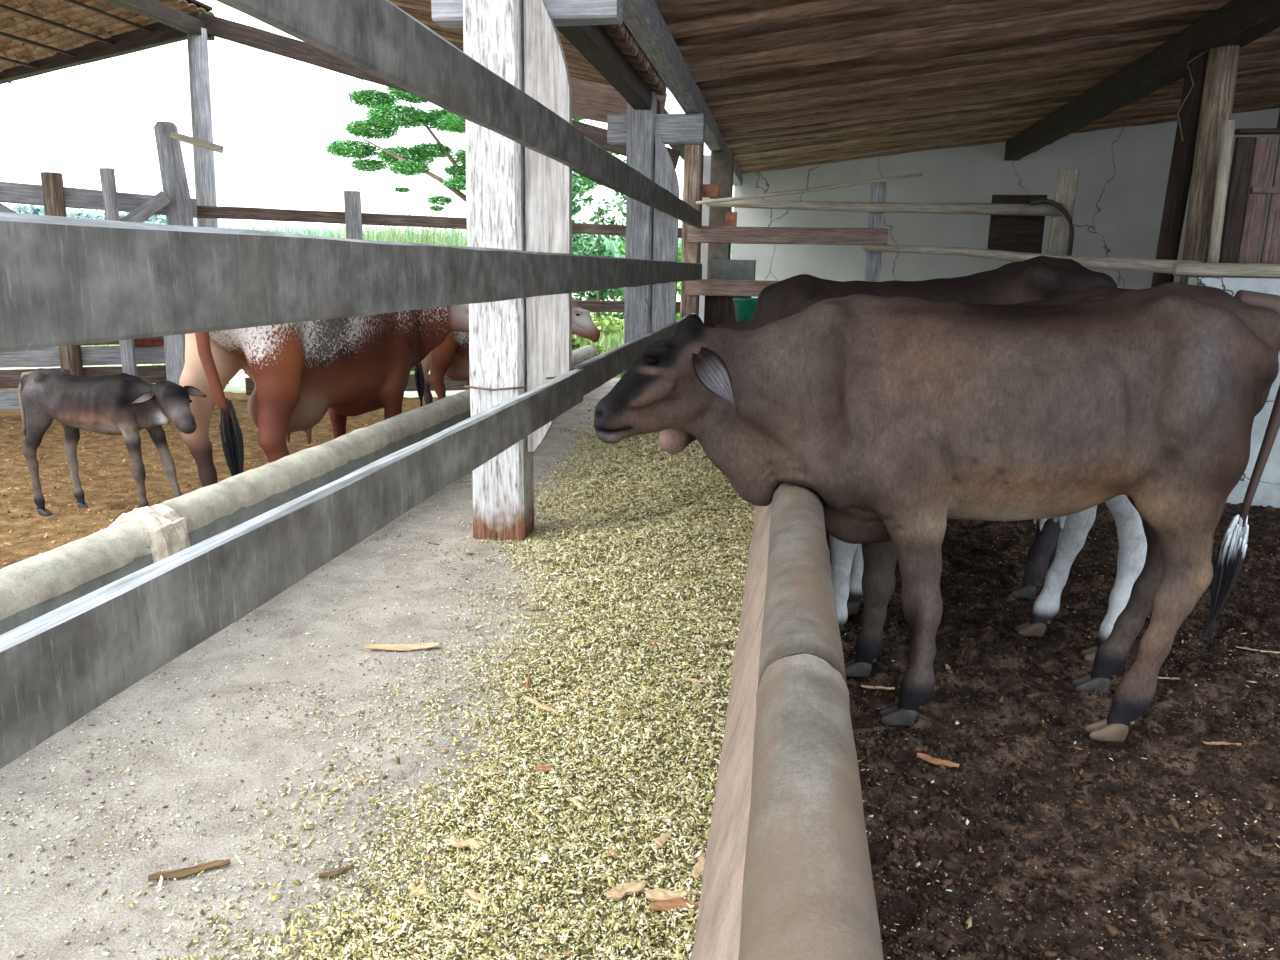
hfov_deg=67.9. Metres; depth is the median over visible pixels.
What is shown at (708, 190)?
brick
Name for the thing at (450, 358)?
cow
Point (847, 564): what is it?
cow
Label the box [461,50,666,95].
pole
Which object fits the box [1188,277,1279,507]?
wall
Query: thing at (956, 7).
pole
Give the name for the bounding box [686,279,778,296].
rail
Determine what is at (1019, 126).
pole
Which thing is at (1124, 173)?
wall
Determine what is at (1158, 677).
stalk
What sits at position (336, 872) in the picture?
wood splinter
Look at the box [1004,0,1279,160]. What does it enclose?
roof beam
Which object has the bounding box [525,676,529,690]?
stalk
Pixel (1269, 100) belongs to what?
pole
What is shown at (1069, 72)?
pole
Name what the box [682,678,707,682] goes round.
stalk
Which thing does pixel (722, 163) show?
brick pier
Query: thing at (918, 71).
pole
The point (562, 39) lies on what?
pole
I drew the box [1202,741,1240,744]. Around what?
stalk
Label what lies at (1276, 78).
pole
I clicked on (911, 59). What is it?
pole
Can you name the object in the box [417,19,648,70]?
pole
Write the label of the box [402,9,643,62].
pole
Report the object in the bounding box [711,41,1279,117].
pole
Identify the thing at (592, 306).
rail
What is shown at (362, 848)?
scattered feed
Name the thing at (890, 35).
pole
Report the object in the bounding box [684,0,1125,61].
pole
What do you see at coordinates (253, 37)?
roof beam
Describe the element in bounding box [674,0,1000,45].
pole
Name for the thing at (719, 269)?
concrete block
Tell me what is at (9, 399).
board
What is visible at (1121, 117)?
pole
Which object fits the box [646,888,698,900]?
husk
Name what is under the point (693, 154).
fence post
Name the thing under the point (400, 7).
pole
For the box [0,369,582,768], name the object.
fence rail
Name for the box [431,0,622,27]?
block
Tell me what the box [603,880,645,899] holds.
husk
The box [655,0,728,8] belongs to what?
pole
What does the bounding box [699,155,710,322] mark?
post
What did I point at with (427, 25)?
pole
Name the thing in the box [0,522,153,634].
kerb
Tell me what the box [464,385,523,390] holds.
wire loop
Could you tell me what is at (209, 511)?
kerb
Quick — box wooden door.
[1219,128,1279,263]
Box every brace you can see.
[0,203,15,212]
[120,191,170,222]
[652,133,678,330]
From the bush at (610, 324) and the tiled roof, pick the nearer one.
the tiled roof
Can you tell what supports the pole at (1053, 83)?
on the roof beam at (644, 20)
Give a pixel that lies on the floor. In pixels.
(48, 933)
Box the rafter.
[0,12,201,83]
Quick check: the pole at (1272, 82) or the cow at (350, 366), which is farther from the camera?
the pole at (1272, 82)
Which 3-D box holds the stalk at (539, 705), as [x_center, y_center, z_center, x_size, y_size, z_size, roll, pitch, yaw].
[-0.268,0.663,2.762,0.190,0.014,0.022,12,17,40]
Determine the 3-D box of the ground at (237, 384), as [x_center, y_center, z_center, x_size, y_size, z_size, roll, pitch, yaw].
[-38.408,-25.262,108.871,230.000,3.362,190.800,3,13,8]
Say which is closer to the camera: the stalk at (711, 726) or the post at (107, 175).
the stalk at (711, 726)
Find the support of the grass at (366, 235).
on the ground at (237, 384)
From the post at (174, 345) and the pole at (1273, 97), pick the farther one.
the pole at (1273, 97)
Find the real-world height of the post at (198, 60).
4.004 m
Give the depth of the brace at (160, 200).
8.69 m
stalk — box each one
[364,643,438,650]
[524,696,563,714]
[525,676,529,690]
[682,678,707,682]
[709,718,715,731]
[861,685,894,689]
[1158,677,1179,678]
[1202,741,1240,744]
[1236,646,1279,653]
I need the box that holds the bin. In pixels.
[704,296,750,327]
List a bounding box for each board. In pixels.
[0,346,164,367]
[0,365,166,387]
[0,390,19,409]
[81,336,163,345]
[134,339,163,346]
[245,374,469,394]
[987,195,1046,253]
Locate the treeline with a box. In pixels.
[11,204,166,224]
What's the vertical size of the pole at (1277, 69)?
1.353 m
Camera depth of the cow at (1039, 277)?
4.39 m
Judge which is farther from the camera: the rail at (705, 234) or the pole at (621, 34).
the rail at (705, 234)
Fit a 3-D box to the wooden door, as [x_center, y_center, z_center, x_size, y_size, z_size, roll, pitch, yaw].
[4.774,-1.888,6.352,1.576,0.878,0.091,3,13,8]
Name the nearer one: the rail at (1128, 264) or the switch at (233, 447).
the switch at (233, 447)
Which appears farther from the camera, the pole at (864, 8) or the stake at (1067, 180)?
the stake at (1067, 180)
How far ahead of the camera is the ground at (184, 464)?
6.42 m
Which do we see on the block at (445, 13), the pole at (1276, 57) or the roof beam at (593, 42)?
the roof beam at (593, 42)
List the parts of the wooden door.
panel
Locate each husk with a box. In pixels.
[411,880,426,896]
[451,838,485,849]
[463,889,485,901]
[535,765,554,771]
[570,798,585,810]
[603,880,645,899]
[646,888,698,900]
[649,639,664,642]
[649,898,699,911]
[655,831,671,848]
[692,852,705,878]
[710,641,733,646]
[917,753,959,766]
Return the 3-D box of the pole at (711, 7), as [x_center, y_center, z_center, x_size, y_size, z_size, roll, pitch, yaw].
[5.090,-3.208,4.904,10.144,1.353,0.197,3,13,9]
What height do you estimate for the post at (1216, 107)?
3.232 m
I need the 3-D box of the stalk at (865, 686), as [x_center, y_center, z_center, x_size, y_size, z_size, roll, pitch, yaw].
[0.881,0.766,3.518,0.120,0.011,0.018,3,13,8]
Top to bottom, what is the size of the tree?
5.440 m
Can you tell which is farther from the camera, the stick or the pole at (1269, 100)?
the pole at (1269, 100)
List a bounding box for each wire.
[645,299,651,332]
[1177,48,1209,140]
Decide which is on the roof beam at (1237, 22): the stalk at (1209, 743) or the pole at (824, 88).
the pole at (824, 88)
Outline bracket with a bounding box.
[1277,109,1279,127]
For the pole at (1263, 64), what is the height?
1.339 m
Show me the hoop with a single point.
(1060, 207)
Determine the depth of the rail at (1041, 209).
9.59 m
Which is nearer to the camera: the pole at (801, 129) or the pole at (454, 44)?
the pole at (454, 44)
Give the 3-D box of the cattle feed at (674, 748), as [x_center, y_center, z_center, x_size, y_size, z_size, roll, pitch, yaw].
[-0.021,0.011,5.601,1.575,0.203,9.800,3,13,8]
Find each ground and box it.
[0,291,679,397]
[0,388,437,568]
[826,502,1279,959]
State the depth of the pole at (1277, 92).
12.83 m
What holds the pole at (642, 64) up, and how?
on the roof beam at (593, 42)
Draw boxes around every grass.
[81,312,623,377]
[268,203,466,245]
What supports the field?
on the ground at (237, 384)
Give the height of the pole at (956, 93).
1.343 m
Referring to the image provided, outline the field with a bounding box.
[143,221,731,289]
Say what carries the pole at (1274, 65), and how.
on the roof beam at (644, 20)
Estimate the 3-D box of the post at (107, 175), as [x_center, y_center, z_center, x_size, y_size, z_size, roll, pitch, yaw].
[-4.718,-1.672,8.645,0.161,2.222,0.098,3,13,8]
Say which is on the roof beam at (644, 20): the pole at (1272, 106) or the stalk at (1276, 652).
the pole at (1272, 106)
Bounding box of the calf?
[18,368,206,515]
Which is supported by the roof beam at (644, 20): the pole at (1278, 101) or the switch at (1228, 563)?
the pole at (1278, 101)
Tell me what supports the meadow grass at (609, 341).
on the ground at (237, 384)
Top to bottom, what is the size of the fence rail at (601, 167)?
0.172 m
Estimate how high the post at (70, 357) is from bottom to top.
2.172 m
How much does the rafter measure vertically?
0.815 m
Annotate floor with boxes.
[0,378,621,959]
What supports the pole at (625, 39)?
on the roof beam at (593, 42)
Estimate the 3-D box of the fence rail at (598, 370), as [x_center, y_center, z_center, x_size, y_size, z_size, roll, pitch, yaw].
[0.130,-1.082,7.346,0.046,0.162,5.920,3,13,8]
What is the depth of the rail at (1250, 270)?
6.29 m
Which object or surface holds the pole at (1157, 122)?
on the roof beam at (1237, 22)
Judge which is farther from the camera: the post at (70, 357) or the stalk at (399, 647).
the post at (70, 357)
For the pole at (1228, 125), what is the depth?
6.39 m
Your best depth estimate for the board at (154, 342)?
9.05 m
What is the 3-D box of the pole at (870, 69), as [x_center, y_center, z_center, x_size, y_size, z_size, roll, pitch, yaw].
[5.377,-3.764,7.449,10.144,1.359,0.219,3,13,9]
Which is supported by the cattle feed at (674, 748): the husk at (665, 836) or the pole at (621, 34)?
the husk at (665, 836)
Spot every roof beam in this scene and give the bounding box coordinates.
[103,0,214,39]
[201,12,679,169]
[556,25,683,159]
[623,0,742,185]
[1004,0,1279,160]
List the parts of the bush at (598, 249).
stem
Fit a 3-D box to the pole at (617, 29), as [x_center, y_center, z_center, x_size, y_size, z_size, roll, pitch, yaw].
[-2.779,-3.608,6.380,5.403,1.222,0.124,3,13,8]
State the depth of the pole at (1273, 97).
13.12 m
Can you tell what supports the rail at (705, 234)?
attached to the stake at (878, 189)
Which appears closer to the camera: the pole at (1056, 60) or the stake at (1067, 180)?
the pole at (1056, 60)
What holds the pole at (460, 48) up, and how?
on the roof beam at (593, 42)
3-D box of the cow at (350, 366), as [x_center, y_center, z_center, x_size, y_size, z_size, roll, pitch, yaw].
[-1.893,-0.662,5.996,0.969,1.567,2.222,9,15,33]
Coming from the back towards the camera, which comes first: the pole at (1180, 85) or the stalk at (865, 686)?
the pole at (1180, 85)
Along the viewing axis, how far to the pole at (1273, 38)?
8.94 m
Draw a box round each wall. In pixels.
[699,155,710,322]
[732,108,1279,297]
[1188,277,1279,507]
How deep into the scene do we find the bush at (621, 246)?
16.87 m
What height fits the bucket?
0.360 m
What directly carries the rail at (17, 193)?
attached to the post at (175, 186)
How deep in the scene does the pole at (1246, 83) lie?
11.67 m
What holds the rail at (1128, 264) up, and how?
attached to the pole at (1228, 125)
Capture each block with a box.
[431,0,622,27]
[607,113,704,144]
[709,259,755,279]
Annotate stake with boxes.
[865,182,886,281]
[1047,169,1079,255]
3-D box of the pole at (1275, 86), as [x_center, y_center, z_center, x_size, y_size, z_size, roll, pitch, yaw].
[6.205,-4.744,11.852,10.144,1.339,0.221,3,13,8]
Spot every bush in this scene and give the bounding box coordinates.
[572,159,625,345]
[572,316,623,355]
[617,238,680,319]
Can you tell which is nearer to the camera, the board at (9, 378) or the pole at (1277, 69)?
the board at (9, 378)
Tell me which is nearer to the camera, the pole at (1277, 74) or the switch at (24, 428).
the switch at (24, 428)
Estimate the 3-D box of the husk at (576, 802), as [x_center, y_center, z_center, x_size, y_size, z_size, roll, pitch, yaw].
[-0.140,0.737,2.160,0.017,0.011,0.050,-8,15,-34]
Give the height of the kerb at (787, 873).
0.859 m
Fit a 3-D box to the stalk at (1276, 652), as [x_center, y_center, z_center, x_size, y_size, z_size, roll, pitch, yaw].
[2.556,0.704,3.928,0.160,0.011,0.012,6,14,21]
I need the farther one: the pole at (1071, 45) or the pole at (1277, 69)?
the pole at (1277, 69)
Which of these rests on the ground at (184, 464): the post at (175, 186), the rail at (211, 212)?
the post at (175, 186)
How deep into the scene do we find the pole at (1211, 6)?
7.38 m
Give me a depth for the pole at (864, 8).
6.17 m
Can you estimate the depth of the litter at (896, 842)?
2.69 m
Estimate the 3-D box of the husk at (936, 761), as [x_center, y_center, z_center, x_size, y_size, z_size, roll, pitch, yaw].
[0.940,0.885,2.998,0.131,0.014,0.040,8,15,30]
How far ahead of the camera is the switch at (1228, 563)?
3.20 m
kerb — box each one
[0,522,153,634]
[159,345,596,546]
[690,482,883,959]
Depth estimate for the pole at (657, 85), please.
7.96 m
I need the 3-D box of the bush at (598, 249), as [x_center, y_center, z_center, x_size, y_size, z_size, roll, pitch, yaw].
[-0.646,-3.455,14.916,2.122,3.144,1.949,3,13,8]
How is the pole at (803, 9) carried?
on the roof beam at (1237, 22)
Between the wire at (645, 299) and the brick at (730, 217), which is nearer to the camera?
the wire at (645, 299)
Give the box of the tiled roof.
[0,0,214,83]
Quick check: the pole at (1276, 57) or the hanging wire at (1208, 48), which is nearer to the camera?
the hanging wire at (1208, 48)
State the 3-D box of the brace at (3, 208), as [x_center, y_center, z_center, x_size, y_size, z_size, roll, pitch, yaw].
[-5.296,-2.210,8.079,0.628,0.484,0.053,-5,14,-25]
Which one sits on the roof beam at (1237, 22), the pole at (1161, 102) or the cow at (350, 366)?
the pole at (1161, 102)
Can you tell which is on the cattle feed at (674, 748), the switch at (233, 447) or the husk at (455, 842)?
the husk at (455, 842)
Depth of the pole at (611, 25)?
5.98 m
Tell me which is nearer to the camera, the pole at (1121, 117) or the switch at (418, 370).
the switch at (418, 370)
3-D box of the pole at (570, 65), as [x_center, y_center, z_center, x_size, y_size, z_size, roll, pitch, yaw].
[-2.510,-3.991,8.085,5.404,1.227,0.130,3,13,8]
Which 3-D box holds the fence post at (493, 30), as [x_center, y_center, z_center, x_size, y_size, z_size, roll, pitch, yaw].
[-0.644,-1.080,4.382,0.260,2.830,0.241,3,13,8]
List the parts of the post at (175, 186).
arm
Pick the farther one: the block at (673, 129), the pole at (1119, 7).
the block at (673, 129)
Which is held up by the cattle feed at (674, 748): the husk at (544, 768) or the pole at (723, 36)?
the husk at (544, 768)
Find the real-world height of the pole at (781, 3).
1.343 m
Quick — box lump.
[107,504,189,562]
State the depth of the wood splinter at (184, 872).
2.05 m
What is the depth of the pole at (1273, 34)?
8.80 m
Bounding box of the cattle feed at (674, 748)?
[310,431,754,959]
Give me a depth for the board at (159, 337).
8.94 m
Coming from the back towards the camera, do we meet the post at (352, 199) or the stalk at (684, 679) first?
the post at (352, 199)
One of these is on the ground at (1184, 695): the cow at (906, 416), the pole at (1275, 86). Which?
the cow at (906, 416)
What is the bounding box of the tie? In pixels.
[570,77,666,122]
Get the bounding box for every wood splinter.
[148,859,229,880]
[318,864,353,878]
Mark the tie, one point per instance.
(593, 101)
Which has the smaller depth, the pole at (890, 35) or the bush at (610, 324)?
the pole at (890, 35)
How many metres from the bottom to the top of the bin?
1.350 m
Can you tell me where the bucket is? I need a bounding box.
[733,298,757,321]
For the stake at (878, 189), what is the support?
on the ground at (1184, 695)
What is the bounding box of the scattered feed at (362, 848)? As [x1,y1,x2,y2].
[0,439,615,959]
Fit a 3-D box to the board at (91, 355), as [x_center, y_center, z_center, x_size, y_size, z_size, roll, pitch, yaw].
[-5.396,-1.128,8.707,2.538,0.205,0.048,-7,15,-32]
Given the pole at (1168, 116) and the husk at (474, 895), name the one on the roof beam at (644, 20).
the pole at (1168, 116)
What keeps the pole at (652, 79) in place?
on the roof beam at (593, 42)
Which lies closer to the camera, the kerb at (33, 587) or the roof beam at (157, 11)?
the kerb at (33, 587)
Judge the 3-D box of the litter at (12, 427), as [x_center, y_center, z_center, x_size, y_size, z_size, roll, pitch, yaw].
[-3.805,-0.037,6.285,4.670,0.083,6.020,3,13,8]
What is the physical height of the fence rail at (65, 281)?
0.173 m
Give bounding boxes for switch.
[22,424,26,437]
[219,398,243,475]
[414,362,424,406]
[1200,515,1248,642]
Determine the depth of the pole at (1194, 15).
7.58 m
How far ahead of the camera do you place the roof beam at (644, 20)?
6.29 m
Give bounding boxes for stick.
[696,173,922,204]
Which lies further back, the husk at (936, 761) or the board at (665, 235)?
the board at (665, 235)
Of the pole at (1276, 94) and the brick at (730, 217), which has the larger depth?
the pole at (1276, 94)
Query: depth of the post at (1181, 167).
7.40 m
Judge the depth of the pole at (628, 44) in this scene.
6.54 m
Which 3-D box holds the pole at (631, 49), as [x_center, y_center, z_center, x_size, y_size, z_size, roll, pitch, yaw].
[-2.695,-3.727,6.916,5.403,1.222,0.124,3,13,8]
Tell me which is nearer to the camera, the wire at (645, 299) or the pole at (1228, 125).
the pole at (1228, 125)
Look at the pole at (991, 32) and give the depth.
7.18 m
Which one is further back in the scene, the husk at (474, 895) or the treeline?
the treeline
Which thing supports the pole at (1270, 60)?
on the roof beam at (644, 20)
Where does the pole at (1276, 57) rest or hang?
on the roof beam at (644, 20)
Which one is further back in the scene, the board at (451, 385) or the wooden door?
the board at (451, 385)
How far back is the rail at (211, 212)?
9.76 m
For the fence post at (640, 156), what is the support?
on the floor
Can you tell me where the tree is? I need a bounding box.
[324,78,618,211]
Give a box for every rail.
[0,182,196,217]
[0,212,701,352]
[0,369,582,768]
[197,205,681,237]
[216,0,583,170]
[572,137,701,227]
[572,300,679,312]
[572,313,695,395]
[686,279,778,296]
[687,226,887,244]
[706,199,1062,215]
[863,244,1201,273]
[1172,262,1279,277]
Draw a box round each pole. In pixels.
[388,0,635,52]
[390,1,637,55]
[396,5,640,59]
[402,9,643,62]
[406,0,632,47]
[408,13,645,67]
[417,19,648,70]
[424,0,628,42]
[424,24,650,73]
[429,27,653,77]
[434,31,655,81]
[442,36,658,84]
[447,40,659,86]
[451,43,662,90]
[456,46,664,93]
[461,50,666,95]
[602,24,616,27]
[602,24,621,33]
[606,22,625,37]
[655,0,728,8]
[659,0,778,19]
[664,0,825,23]
[667,0,903,34]
[672,0,944,38]
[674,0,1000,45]
[678,0,1036,50]
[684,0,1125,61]
[686,0,1148,68]
[689,0,1200,71]
[691,0,1231,76]
[693,2,1228,82]
[696,9,1216,86]
[698,19,1199,90]
[701,24,1192,95]
[703,29,1184,96]
[703,33,1178,102]
[706,27,1279,106]
[708,30,1279,108]
[710,33,1279,110]
[710,36,1279,113]
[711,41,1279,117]
[714,43,1279,119]
[715,45,1279,122]
[716,50,1279,125]
[718,53,1279,128]
[719,56,1279,130]
[720,59,1279,133]
[721,62,1279,135]
[723,64,1279,136]
[723,66,1279,139]
[725,68,1279,142]
[726,72,1279,143]
[727,73,1279,146]
[728,77,1279,147]
[729,80,1279,149]
[730,81,1279,151]
[733,84,1279,153]
[734,85,1279,154]
[734,88,1279,157]
[734,91,1279,159]
[735,89,1279,157]
[735,94,1279,160]
[735,95,1279,162]
[736,96,1279,163]
[737,98,1279,164]
[737,99,1279,166]
[738,100,1279,168]
[739,103,1279,169]
[740,104,1279,170]
[740,106,1279,171]
[741,107,1279,173]
[1207,120,1234,262]
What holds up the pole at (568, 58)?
on the roof beam at (593, 42)
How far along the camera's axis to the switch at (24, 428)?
5.26 m
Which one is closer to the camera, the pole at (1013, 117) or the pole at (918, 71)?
the pole at (918, 71)
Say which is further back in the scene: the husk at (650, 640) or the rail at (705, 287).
the rail at (705, 287)
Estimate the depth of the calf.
5.11 m
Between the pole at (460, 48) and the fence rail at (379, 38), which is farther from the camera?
the pole at (460, 48)
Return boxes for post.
[40,172,83,375]
[99,168,137,375]
[154,121,223,225]
[163,334,184,383]
[187,28,228,383]
[344,191,362,239]
[463,0,533,540]
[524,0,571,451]
[624,91,656,372]
[680,145,703,318]
[1151,50,1207,286]
[1180,45,1240,283]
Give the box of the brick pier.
[707,152,733,278]
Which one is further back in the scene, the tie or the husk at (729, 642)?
the tie
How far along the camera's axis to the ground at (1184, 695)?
2.96 m
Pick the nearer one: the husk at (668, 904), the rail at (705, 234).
the husk at (668, 904)
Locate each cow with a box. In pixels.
[179,304,468,487]
[414,301,599,406]
[594,282,1279,741]
[659,286,1146,661]
[714,256,1116,597]
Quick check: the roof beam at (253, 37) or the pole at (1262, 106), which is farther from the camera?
the pole at (1262, 106)
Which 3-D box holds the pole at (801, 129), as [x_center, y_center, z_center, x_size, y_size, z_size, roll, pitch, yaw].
[5.925,-4.419,10.392,10.143,1.333,0.200,3,13,8]
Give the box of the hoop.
[1030,198,1073,255]
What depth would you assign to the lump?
3.30 m
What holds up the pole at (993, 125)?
on the roof beam at (644, 20)
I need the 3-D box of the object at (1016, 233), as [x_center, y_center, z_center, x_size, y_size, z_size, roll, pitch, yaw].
[3.881,-2.614,9.793,0.530,0.624,0.052,3,13,8]
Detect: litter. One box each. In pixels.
[0,407,378,565]
[844,511,1279,959]
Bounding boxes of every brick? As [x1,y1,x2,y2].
[702,184,719,197]
[725,212,736,226]
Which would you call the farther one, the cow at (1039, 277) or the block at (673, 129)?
the block at (673, 129)

